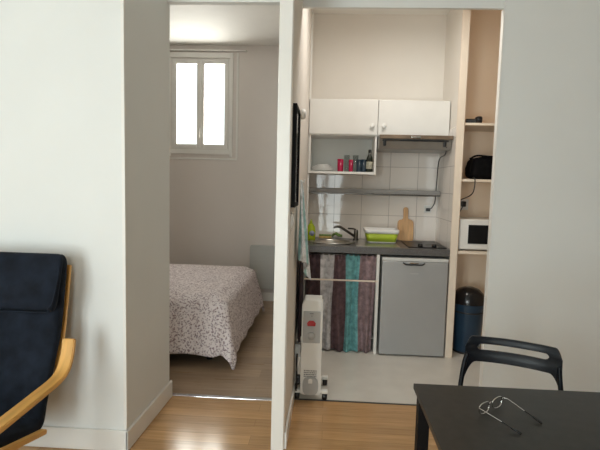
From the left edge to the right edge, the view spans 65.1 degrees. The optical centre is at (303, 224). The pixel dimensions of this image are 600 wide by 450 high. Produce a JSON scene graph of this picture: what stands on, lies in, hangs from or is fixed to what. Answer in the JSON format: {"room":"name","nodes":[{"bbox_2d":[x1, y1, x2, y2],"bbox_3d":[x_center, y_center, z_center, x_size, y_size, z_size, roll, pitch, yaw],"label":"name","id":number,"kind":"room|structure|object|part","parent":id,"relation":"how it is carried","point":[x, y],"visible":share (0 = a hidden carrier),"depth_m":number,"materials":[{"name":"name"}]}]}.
{"room":"studio apartment","nodes":[
{"label":"studio apartment","id":0,"kind":"room"},
{"bbox_2d":[0,0,169,429],"bbox_3d":[-2.162,-0.376,2.765,2.572,3.050,0.630,2,5,3],"label":"wall","id":1,"kind":"structure","parent":0,"point":[61,139],"depth_m":2.44,"materials":[{"name":"paint"}]},
{"bbox_2d":[24,426,128,449],"bbox_3d":[-1.920,1.122,2.558,1.970,0.115,0.015,2,5,3],"label":"baseboard","id":2,"kind":"structure","parent":1,"relation":"attached to","point":[56,436],"depth_m":2.51,"materials":[{"name":"white wood"}]},
{"bbox_2d":[120,0,127,428],"bbox_3d":[-0.914,-0.370,2.382,0.017,2.930,0.016,2,5,3],"label":"trim","id":3,"kind":"structure","parent":1,"relation":"attached to","point":[122,2],"depth_m":2.40,"materials":[{"name":"white paint"}]},
{"bbox_2d":[126,380,171,449],"bbox_3d":[-0.918,1.124,2.830,0.015,0.115,0.665,2,5,4],"label":"baseboard","id":4,"kind":"structure","parent":1,"relation":"attached to","point":[142,422],"depth_m":2.77,"materials":[{"name":"white wood"}]},
{"bbox_2d":[167,0,279,4],"bbox_3d":[-0.453,-1.613,2.855,0.758,0.515,0.050,2,5,3],"label":"wall","id":5,"kind":"structure","parent":0,"point":[171,2],"depth_m":2.87,"materials":[{"name":"paint"}]},
{"bbox_2d":[169,45,278,292],"bbox_3d":[-1.582,-0.633,5.837,3.395,3.050,0.250,2,5,3],"label":"wall","id":6,"kind":"structure","parent":0,"point":[219,209],"depth_m":5.69,"materials":[{"name":"paint"}]},
{"bbox_2d":[170,49,246,159],"bbox_3d":[-1.200,-1.428,5.627,1.030,1.281,0.119,2,5,3],"label":"window","id":7,"kind":"structure","parent":6,"relation":"in","point":[200,59],"depth_m":5.61,"materials":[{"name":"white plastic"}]},
{"bbox_3d":[-1.403,-1.450,5.645,0.334,1.032,0.042,2,5,3],"label":"sash","id":8,"kind":"part","parent":7,"relation":"part of","materials":[{"name":"white glass"}]},
{"bbox_3d":[-1.250,-1.127,5.621,0.034,0.170,0.049,2,5,3],"label":"handle","id":9,"kind":"part","parent":7,"relation":"part of","materials":[{"name":"white plastic"}]},
{"bbox_3d":[-1.185,-2.056,5.541,1.030,0.014,0.050,2,5,3],"label":"curtain rail","id":10,"kind":"part","parent":7,"relation":"part of","materials":[{"name":"white metal"}]},
{"bbox_3d":[-1.070,-1.439,5.628,0.334,1.032,0.042,2,5,3],"label":"sash","id":11,"kind":"part","parent":7,"relation":"part of","materials":[{"name":"white glass"}]},
{"bbox_2d":[250,245,274,288],"bbox_3d":[-0.369,0.516,5.700,0.580,0.530,0.090,2,5,3],"label":"panel radiator","id":12,"kind":"object","parent":6,"relation":"attached to","point":[262,257],"visible":0.44,"depth_m":5.68,"materials":[{"name":"metal"}]},
{"bbox_2d":[250,245,274,247],"bbox_3d":[-0.363,0.261,5.662,0.560,0.015,0.060,2,5,3],"label":"ledge","id":13,"kind":"object","parent":12,"relation":"attached to","point":[252,246],"depth_m":5.66,"materials":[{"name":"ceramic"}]},
{"bbox_2d":[261,292,273,300],"bbox_3d":[-1.615,0.845,5.835,3.220,0.105,0.014,2,5,3],"label":"baseboard","id":14,"kind":"structure","parent":6,"relation":"attached to","point":[266,296],"depth_m":5.77,"materials":[{"name":"white wood"}]},
{"bbox_2d":[17,301,480,449],"bbox_3d":[0.414,1.320,2.002,7.900,0.060,7.800,2,5,3],"label":"floor","id":15,"kind":"structure","parent":0,"point":[184,423],"depth_m":3.12,"materials":[{"name":"brown wood"}]},
{"bbox_2d":[0,252,75,449],"bbox_3d":[-1.483,0.702,1.935,0.764,1.081,1.027,2,5,3],"label":"armchair","id":16,"kind":"object","parent":15,"relation":"on","point":[34,287],"visible":1,"depth_m":2.21,"materials":[{"name":"fabric"}]},
{"bbox_2d":[0,252,62,311],"bbox_3d":[-1.452,0.268,2.255,0.586,0.270,0.118,2,5,3],"label":"pillow","id":17,"kind":"object","parent":16,"relation":"on","point":[29,282],"depth_m":2.22,"materials":[{"name":"blue fabric"}]},
{"bbox_3d":[-1.141,0.914,1.856,0.060,0.690,0.870,2,5,3],"label":"arm frame","id":18,"kind":"part","parent":16,"relation":"part of","materials":[{"name":"brown wood"}]},
{"bbox_3d":[-1.204,0.493,2.336,0.024,0.574,0.162,2,5,3],"label":"rail","id":19,"kind":"part","parent":16,"relation":"part of","materials":[{"name":"brown wood"}]},
{"bbox_2d":[169,264,264,369],"bbox_3d":[-1.528,0.546,4.442,2.126,0.950,1.711,2,5,3],"label":"bed","id":20,"kind":"object","parent":15,"relation":"on","point":[213,308],"visible":0.4,"depth_m":3.73,"materials":[{"name":"fabric"}]},
{"bbox_2d":[172,393,271,400],"bbox_3d":[-0.522,1.161,3.168,0.758,0.006,0.035,2,5,3],"label":"trim","id":21,"kind":"structure","parent":15,"relation":"on","point":[173,394],"depth_m":3.17,"materials":[{"name":"silver metal"}]},
{"bbox_2d":[295,295,327,399],"bbox_3d":[0.060,0.823,3.257,0.228,0.690,0.296,2,5,3],"label":"heater","id":22,"kind":"object","parent":15,"relation":"on","point":[309,378],"visible":0.98,"depth_m":3.13,"materials":[{"name":"white metal"}]},
{"bbox_3d":[-0.038,0.993,3.229,0.041,0.244,0.164,2,5,3],"label":"power cord","id":23,"kind":"part","parent":22,"relation":"part of","materials":[{"name":"black plastic"}]},
{"bbox_3d":[0.042,1.079,3.147,0.104,0.124,0.018,2,5,3],"label":"cord","id":24,"kind":"part","parent":22,"relation":"part of","materials":[{"name":"grey plastic"}]},
{"bbox_2d":[304,370,316,376],"bbox_3d":[0.041,0.995,3.144,0.085,0.046,0.002,2,5,3],"label":"vent","id":25,"kind":"object","parent":22,"relation":"on","point":[307,373],"depth_m":3.14,"materials":[{"name":"white plastic"}]},
{"bbox_2d":[307,321,315,325],"bbox_3d":[0.049,0.651,3.106,0.057,0.036,0.009,2,5,3],"label":"rocker switch","id":26,"kind":"object","parent":22,"relation":"attached to","point":[309,323],"depth_m":3.10,"materials":[{"name":"red plastic"}]},
{"bbox_3d":[0.051,0.677,3.116,0.114,0.215,0.009,2,5,3],"label":"control panel","id":27,"kind":"part","parent":22,"relation":"part of","materials":[{"name":"grey plastic"}]},
{"bbox_2d":[303,253,379,353],"bbox_3d":[0.326,0.647,4.327,0.645,0.866,0.628,2,5,3],"label":"base cabinet","id":28,"kind":"object","parent":15,"relation":"on","point":[375,305],"visible":0.32,"depth_m":4.02,"materials":[{"name":"white laminate"}]},
{"bbox_3d":[0.015,0.633,4.397,0.016,0.866,0.520,2,5,3],"label":"panel","id":29,"kind":"part","parent":28,"relation":"part of","materials":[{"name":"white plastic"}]},
{"bbox_2d":[306,253,375,352],"bbox_3d":[0.302,0.674,4.055,0.607,0.853,0.054,2,5,3],"label":"curtain","id":30,"kind":"object","parent":28,"relation":"hanging from","point":[347,305],"visible":0.81,"depth_m":4.05,"materials":[{"name":"multicoloured fabric"}]},
{"bbox_3d":[0.309,0.469,4.002,0.635,0.013,0.010,2,5,3],"label":"cross rail","id":31,"kind":"part","parent":28,"relation":"part of","materials":[{"name":"white metal"}]},
{"bbox_3d":[0.316,0.255,4.022,0.607,0.010,0.010,2,5,3],"label":"curtain rod","id":32,"kind":"part","parent":28,"relation":"part of","materials":[{"name":"metal"}]},
{"bbox_3d":[0.636,0.656,4.317,0.025,0.866,0.615,2,5,3],"label":"panel","id":33,"kind":"part","parent":28,"relation":"part of","materials":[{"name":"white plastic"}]},
{"bbox_2d":[308,237,449,256],"bbox_3d":[0.632,0.193,4.287,1.233,0.057,0.615,2,5,3],"label":"countertop","id":34,"kind":"structure","parent":28,"relation":"on","point":[327,248],"depth_m":3.99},
{"bbox_2d":[319,234,330,237],"bbox_3d":[0.204,0.111,4.557,0.120,0.035,0.070,2,5,3],"label":"sponge","id":35,"kind":"object","parent":34,"relation":"on","point":[320,235],"visible":0.94,"depth_m":4.52,"materials":[{"name":"yellow"}]},
{"bbox_2d":[333,226,358,239],"bbox_3d":[0.398,0.074,4.410,0.273,0.142,0.054,-1,6,-29],"label":"tap","id":36,"kind":"object","parent":34,"relation":"on","point":[355,235],"visible":1,"depth_m":4.44,"materials":[{"name":"metal"}]},
{"bbox_3d":[0.383,0.063,4.405,0.243,0.120,0.027,-1,6,-27],"label":"spout","id":37,"kind":"part","parent":36,"relation":"part of","materials":[{"name":"metal"}]},
{"bbox_2d":[309,238,399,253],"bbox_3d":[0.442,0.225,4.298,0.792,0.152,0.500,2,5,3],"label":"sink","id":38,"kind":"object","parent":34,"relation":"in","point":[361,242],"visible":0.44,"depth_m":4.23,"materials":[{"name":"metal"}]},
{"bbox_2d":[308,219,315,240],"bbox_3d":[0.065,0.045,4.352,0.085,0.198,0.057,2,5,3],"label":"soap bottle","id":39,"kind":"object","parent":38,"relation":"on","point":[311,228],"visible":0.87,"depth_m":4.33,"materials":[{"name":"plastic"}]},
{"bbox_3d":[0.254,0.219,4.313,0.414,0.152,0.397,2,5,3],"label":"bowl","id":40,"kind":"part","parent":38,"relation":"part of","materials":[{"name":"metal"}]},
{"bbox_2d":[363,227,399,242],"bbox_3d":[0.710,0.095,4.352,0.312,0.122,0.252,2,5,3],"label":"basin","id":41,"kind":"object","parent":38,"relation":"on","point":[372,234],"visible":1,"depth_m":4.24,"materials":[{"name":"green plastic"}]},
{"bbox_2d":[363,227,399,233],"bbox_3d":[0.711,0.052,4.348,0.312,0.036,0.252,2,5,3],"label":"tray","id":42,"kind":"object","parent":41,"relation":"on","point":[368,230],"depth_m":4.23,"materials":[{"name":"white plastic"}]},
{"bbox_2d":[397,207,412,240],"bbox_3d":[0.976,-0.010,4.521,0.151,0.321,0.059,2,5,3],"label":"chopping board","id":43,"kind":"object","parent":34,"relation":"on","point":[405,225],"visible":1,"depth_m":4.51,"materials":[{"name":"brown wood"}]},
{"bbox_2d":[401,241,446,248],"bbox_3d":[1.071,0.163,4.243,0.325,0.034,0.450,2,5,3],"label":"cooktop","id":44,"kind":"object","parent":34,"relation":"in","point":[410,244],"visible":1,"depth_m":4.15,"materials":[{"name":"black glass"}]},
{"bbox_2d":[294,398,415,405],"bbox_3d":[0.545,1.202,3.139,1.245,0.023,0.016,2,5,3],"label":"trim","id":45,"kind":"structure","parent":15,"relation":"on","point":[295,398],"depth_m":3.15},
{"bbox_2d":[376,254,448,356],"bbox_3d":[0.941,0.678,4.273,0.550,0.846,0.634,2,5,3],"label":"fridge","id":46,"kind":"object","parent":15,"relation":"on","point":[412,293],"visible":0.91,"depth_m":3.98,"materials":[{"name":"metal"}]},
{"bbox_3d":[0.922,0.328,3.935,0.188,0.026,0.021,2,5,3],"label":"handle","id":47,"kind":"part","parent":46,"relation":"part of","materials":[{"name":"black plastic"}]},
{"bbox_2d":[452,286,483,353],"bbox_3d":[1.455,0.833,4.184,0.284,0.580,0.284,2,5,3],"label":"pedal bin","id":48,"kind":"object","parent":15,"relation":"on","point":[469,300],"visible":0.7,"depth_m":4.08,"materials":[{"name":"blue metal"}]},
{"bbox_3d":[1.461,0.615,4.165,0.284,0.142,0.284,2,5,3],"label":"lid","id":49,"kind":"part","parent":48,"relation":"part of","materials":[{"name":"black plastic"}]},
{"bbox_2d":[413,383,599,449],"bbox_3d":[0.990,0.993,1.326,1.250,0.740,0.755,2,5,3],"label":"dining table","id":50,"kind":"object","parent":15,"relation":"on","point":[570,420],"visible":1,"depth_m":1.47,"materials":[{"name":"black wood"}]},
{"bbox_3d":[0.417,0.955,1.703,0.040,0.720,0.045,2,5,3],"label":"leg","id":51,"kind":"part","parent":50,"relation":"part of","materials":[{"name":"black wood"}]},
{"bbox_2d":[478,396,541,434],"bbox_3d":[0.636,0.582,1.449,0.141,0.039,0.140,-2,6,-35],"label":"eyeglasses","id":52,"kind":"object","parent":50,"relation":"on","point":[479,409],"visible":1,"depth_m":1.47,"materials":[{"name":"silver metal"}]},
{"bbox_2d":[458,335,563,390],"bbox_3d":[0.828,0.915,1.921,0.450,0.777,0.466,4,6,24],"label":"chair","id":53,"kind":"object","parent":15,"relation":"on","point":[553,365],"visible":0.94,"depth_m":2.08,"materials":[{"name":"black plastic"}]},
{"bbox_3d":[0.635,0.934,2.000,0.037,0.707,0.378,4,6,29],"label":"frame leg","id":54,"kind":"part","parent":53,"relation":"part of","materials":[{"name":"black paint"}]},
{"bbox_3d":[1.013,0.960,1.832,0.038,0.706,0.377,3,5,19],"label":"frame leg","id":55,"kind":"part","parent":53,"relation":"part of","materials":[{"name":"black paint"}]},
{"bbox_2d":[283,0,311,449],"bbox_3d":[-0.035,-0.391,3.557,0.079,3.050,2.260,2,5,3],"label":"wall","id":56,"kind":"structure","parent":0,"point":[302,18],"depth_m":2.93,"materials":[{"name":"beige paint"}]},
{"bbox_2d":[271,0,293,449],"bbox_3d":[-0.108,-0.293,2.428,0.068,3.050,0.020,2,5,3],"label":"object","id":57,"kind":"structure","parent":56,"relation":"attached to","point":[286,6],"depth_m":2.44,"materials":[{"name":"white paint"}]},
{"bbox_2d":[290,213,293,229],"bbox_3d":[-0.064,-0.021,2.575,0.013,0.085,0.080,2,5,3],"label":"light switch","id":58,"kind":"object","parent":56,"relation":"attached to","point":[292,217],"visible":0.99,"depth_m":2.55,"materials":[{"name":"white plastic"}]},
{"bbox_2d":[291,103,300,207],"bbox_3d":[-0.045,-0.379,2.634,0.022,0.548,0.300,2,5,3],"label":"picture frame","id":59,"kind":"object","parent":56,"relation":"attached to","point":[296,111],"visible":1,"depth_m":2.50,"materials":[{"name":"black paint"}]},
{"bbox_3d":[-0.049,-0.379,2.634,0.014,0.508,0.260,2,5,3],"label":"panel","id":60,"kind":"part","parent":59,"relation":"part of","materials":[{"name":"black glass"}]},
{"bbox_2d":[295,341,300,356],"bbox_3d":[-0.038,0.868,3.294,0.043,0.090,0.080,2,5,3],"label":"wall socket","id":61,"kind":"object","parent":56,"relation":"attached to","point":[297,345],"visible":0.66,"depth_m":3.26,"materials":[{"name":"white plastic"}]},
{"bbox_2d":[301,109,305,118],"bbox_3d":[-0.002,-0.739,3.133,0.035,0.070,0.070,2,5,3],"label":"round fixture","id":62,"kind":"object","parent":56,"relation":"attached to","point":[303,111],"visible":0.91,"depth_m":3.11,"materials":[{"name":"white plastic"}]},
{"bbox_2d":[306,9,313,234],"bbox_3d":[0.039,-0.452,4.271,0.015,3.050,0.020,2,5,3],"label":"trim","id":63,"kind":"structure","parent":56,"relation":"attached to","point":[312,9],"depth_m":4.20,"materials":[{"name":"white paint"}]},
{"bbox_3d":[-0.019,0.140,3.270,0.041,0.013,0.008,2,5,3],"label":"peg","id":64,"kind":"object","parent":56,"relation":"attached to","visible":0},
{"bbox_2d":[297,261,303,342],"bbox_3d":[-0.022,0.461,3.298,0.026,0.640,0.314,2,5,3],"label":"hanging cloth","id":65,"kind":"object","parent":64,"relation":"hanging from","point":[301,273],"visible":0.77,"depth_m":3.18,"materials":[{"name":"black fabric"}]},
{"bbox_3d":[-0.016,-0.273,2.973,0.051,0.060,0.030,2,5,3],"label":"wall hook","id":66,"kind":"object","parent":56,"relation":"attached to","visible":0},
{"bbox_2d":[298,180,310,279],"bbox_3d":[0.002,0.054,3.022,0.058,0.681,0.364,2,5,10],"label":"tea towel","id":67,"kind":"object","parent":66,"relation":"hanging from","point":[303,253],"visible":1,"depth_m":2.99,"materials":[{"name":"grey fabric"}]},
{"bbox_2d":[170,5,449,45],"bbox_3d":[0.496,-1.797,1.726,7.900,0.100,7.800,2,5,3],"label":"ceiling","id":68,"kind":"structure","parent":0,"point":[252,25],"depth_m":4.71,"materials":[{"name":"paint"}]},
{"bbox_2d":[309,14,446,254],"bbox_3d":[1.052,-0.452,4.577,2.005,3.050,0.100,2,5,3],"label":"wall","id":69,"kind":"structure","parent":0,"point":[355,56],"depth_m":4.45,"materials":[{"name":"beige paint"}]},
{"bbox_2d":[308,99,378,174],"bbox_3d":[0.355,-0.801,4.339,0.608,0.660,0.371,2,5,3],"label":"upper cabinet","id":70,"kind":"object","parent":69,"relation":"attached to","point":[346,129],"visible":1,"depth_m":4.19,"materials":[{"name":"white laminate"}]},
{"bbox_2d":[311,169,333,170],"bbox_3d":[0.169,-0.510,4.380,0.216,0.019,0.216,2,5,3],"label":"plate","id":71,"kind":"object","parent":70,"relation":"in","point":[311,169],"visible":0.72,"depth_m":4.31,"materials":[{"name":"ceramic"}]},
{"bbox_2d":[337,159,343,170],"bbox_3d":[0.337,-0.552,4.357,0.058,0.115,0.058,2,5,3],"label":"tumbler","id":72,"kind":"object","parent":70,"relation":"in","point":[339,161],"visible":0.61,"depth_m":4.33,"materials":[{"name":"plastic"}]},
{"bbox_3d":[0.365,-0.817,4.518,0.572,0.624,0.010,2,5,3],"label":"panel","id":73,"kind":"part","parent":70,"relation":"part of","materials":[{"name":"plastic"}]},
{"bbox_3d":[0.352,-0.961,4.179,0.604,0.306,0.019,2,5,3],"label":"door","id":74,"kind":"part","parent":70,"relation":"part of","materials":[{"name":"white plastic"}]},
{"bbox_2d":[349,160,352,171],"bbox_3d":[0.430,-0.543,4.312,0.042,0.110,0.042,2,5,3],"label":"tumbler","id":75,"kind":"object","parent":70,"relation":"in","point":[350,161],"visible":1,"depth_m":4.30,"materials":[{"name":"plastic"}]},
{"bbox_2d":[356,160,361,171],"bbox_3d":[0.504,-0.542,4.308,0.052,0.112,0.052,2,5,3],"label":"tumbler","id":76,"kind":"object","parent":70,"relation":"in","point":[358,162],"visible":0.87,"depth_m":4.29,"materials":[{"name":"blue plastic"}]},
{"bbox_2d":[361,159,365,171],"bbox_3d":[0.548,-0.544,4.326,0.054,0.115,0.054,2,5,3],"label":"tumbler","id":77,"kind":"object","parent":70,"relation":"in","point":[363,169],"visible":0.72,"depth_m":4.30,"materials":[{"name":"blue plastic"}]},
{"bbox_2d":[366,150,372,171],"bbox_3d":[0.601,-0.587,4.309,0.062,0.206,0.062,2,5,3],"label":"oil bottle","id":78,"kind":"object","parent":70,"relation":"in","point":[369,161],"visible":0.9,"depth_m":4.29,"materials":[{"name":"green glass"}]},
{"bbox_2d":[309,188,439,196],"bbox_3d":[0.658,-0.313,4.479,1.233,0.054,0.144,2,5,3],"label":"wall shelf","id":79,"kind":"object","parent":69,"relation":"attached to","point":[311,190],"visible":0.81,"depth_m":4.41,"materials":[{"name":"grey metal"}]},
{"bbox_2d":[308,127,455,249],"bbox_3d":[0.651,-0.314,4.260,1.247,1.090,0.600,2,5,3],"label":"tiles","id":80,"kind":"structure","parent":69,"relation":"attached to","point":[394,171],"depth_m":4.55,"materials":[{"name":"white tile"}]},
{"bbox_2d":[424,205,431,212],"bbox_3d":[1.193,-0.153,4.522,0.070,0.070,0.030,2,5,3],"label":"wall socket","id":81,"kind":"object","parent":80,"relation":"attached to","point":[427,209],"visible":1,"depth_m":4.53,"materials":[{"name":"white plastic"}]},
{"bbox_2d":[377,100,450,136],"bbox_3d":[0.977,-0.951,4.291,0.624,0.320,0.371,2,5,3],"label":"upper cabinet","id":82,"kind":"object","parent":69,"relation":"attached to","point":[395,117],"visible":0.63,"depth_m":4.14,"materials":[{"name":"white laminate"}]},
{"bbox_2d":[377,134,452,208],"bbox_3d":[0.961,-0.460,4.264,0.619,0.653,0.512,2,5,3],"label":"hood","id":83,"kind":"object","parent":82,"relation":"attached to","point":[432,144],"visible":0.98,"depth_m":4.04,"materials":[{"name":"grey metal"}]},
{"bbox_3d":[0.956,-0.748,4.009,0.619,0.034,0.040,2,5,3],"label":"trim","id":84,"kind":"part","parent":83,"relation":"part of","materials":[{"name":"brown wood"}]},
{"bbox_3d":[1.227,-0.409,4.279,0.072,0.563,0.441,2,5,3],"label":"power cord","id":85,"kind":"part","parent":83,"relation":"part of","materials":[{"name":"black plastic"}]},
{"bbox_2d":[303,0,599,391],"bbox_3d":[2.163,-0.279,2.941,4.405,3.050,0.035,2,5,3],"label":"wall","id":86,"kind":"structure","parent":0,"point":[544,282],"depth_m":2.96,"materials":[{"name":"paint"}]},
{"bbox_2d":[479,8,504,386],"bbox_3d":[1.198,-0.059,3.012,0.007,2.550,0.046,2,5,3],"label":"trim","id":87,"kind":"structure","parent":86,"relation":"attached to","point":[503,10],"depth_m":2.99,"materials":[{"name":"white wood"}]},
{"bbox_2d":[442,10,462,348],"bbox_3d":[1.300,-0.413,4.210,0.046,3.050,0.610,2,5,3],"label":"wall","id":88,"kind":"structure","parent":0,"point":[454,17],"depth_m":4.10,"materials":[{"name":"beige paint"}]},
{"bbox_2d":[444,10,470,357],"bbox_3d":[1.273,-0.386,3.895,0.059,3.050,0.025,2,5,3],"label":"trim","id":89,"kind":"structure","parent":88,"relation":"attached to","point":[466,14],"depth_m":3.88,"materials":[{"name":"white wood"}]},
{"bbox_2d":[452,16,470,347],"bbox_3d":[1.321,-0.405,4.124,0.006,3.050,0.440,2,5,3],"label":"wall","id":90,"kind":"structure","parent":0,"point":[470,16],"depth_m":3.91,"materials":[{"name":"paint"}]},
{"bbox_2d":[456,10,501,335],"bbox_3d":[1.665,-0.422,4.411,0.662,3.050,0.170,2,5,3],"label":"wall","id":91,"kind":"structure","parent":0,"point":[485,25],"depth_m":4.27,"materials":[{"name":"paint"}]},
{"bbox_2d":[460,199,468,209],"bbox_3d":[1.474,-0.189,4.333,0.090,0.100,0.045,2,5,3],"label":"wall socket","id":92,"kind":"object","parent":91,"relation":"attached to","point":[464,203],"visible":0.75,"depth_m":4.34,"materials":[{"name":"white plastic"}]},
{"bbox_2d":[458,249,486,254],"bbox_3d":[1.635,0.222,4.158,0.653,0.024,0.443,2,5,3],"label":"shelf","id":93,"kind":"object","parent":91,"relation":"attached to","point":[463,251],"visible":0.2,"depth_m":3.95,"materials":[{"name":"beige wood"}]},
{"bbox_2d":[458,207,488,249],"bbox_3d":[1.553,0.021,4.137,0.460,0.374,0.422,2,5,3],"label":"microwave","id":94,"kind":"object","parent":93,"relation":"on","point":[473,231],"visible":0.42,"depth_m":3.95,"materials":[{"name":"white plastic"}]},
{"bbox_3d":[1.489,0.083,3.959,0.345,0.244,0.015,2,5,3],"label":"door","id":95,"kind":"part","parent":94,"relation":"part of","materials":[{"name":"white plastic"}]},
{"bbox_2d":[462,179,490,182],"bbox_3d":[1.650,-0.381,4.105,0.653,0.022,0.443,2,5,3],"label":"shelf","id":96,"kind":"object","parent":91,"relation":"attached to","point":[463,180],"visible":0.24,"depth_m":3.90,"materials":[{"name":"beige wood"}]},
{"bbox_2d":[461,155,492,199],"bbox_3d":[1.569,-0.377,4.085,0.460,0.439,0.440,2,5,3],"label":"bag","id":97,"kind":"object","parent":96,"relation":"on","point":[480,167],"visible":0.56,"depth_m":3.93,"materials":[{"name":"plastic"}]},
{"bbox_2d":[465,123,494,131],"bbox_3d":[1.662,-0.840,4.064,0.653,0.020,0.443,2,5,3],"label":"shelf","id":98,"kind":"object","parent":91,"relation":"attached to","point":[472,127],"visible":0.25,"depth_m":3.98,"materials":[{"name":"beige wood"}]},
{"bbox_2d":[465,116,482,122],"bbox_3d":[1.411,-0.874,3.908,0.131,0.062,0.062,2,5,3],"label":"torch","id":99,"kind":"object","parent":98,"relation":"on","point":[478,119],"visible":0.91,"depth_m":3.89,"materials":[{"name":"black plastic"}]},
{"bbox_3d":[1.385,-0.866,3.910,0.080,0.040,0.040,2,5,3],"label":"handle","id":100,"kind":"part","parent":99,"relation":"part of","materials":[{"name":"black plastic"}]}
]}

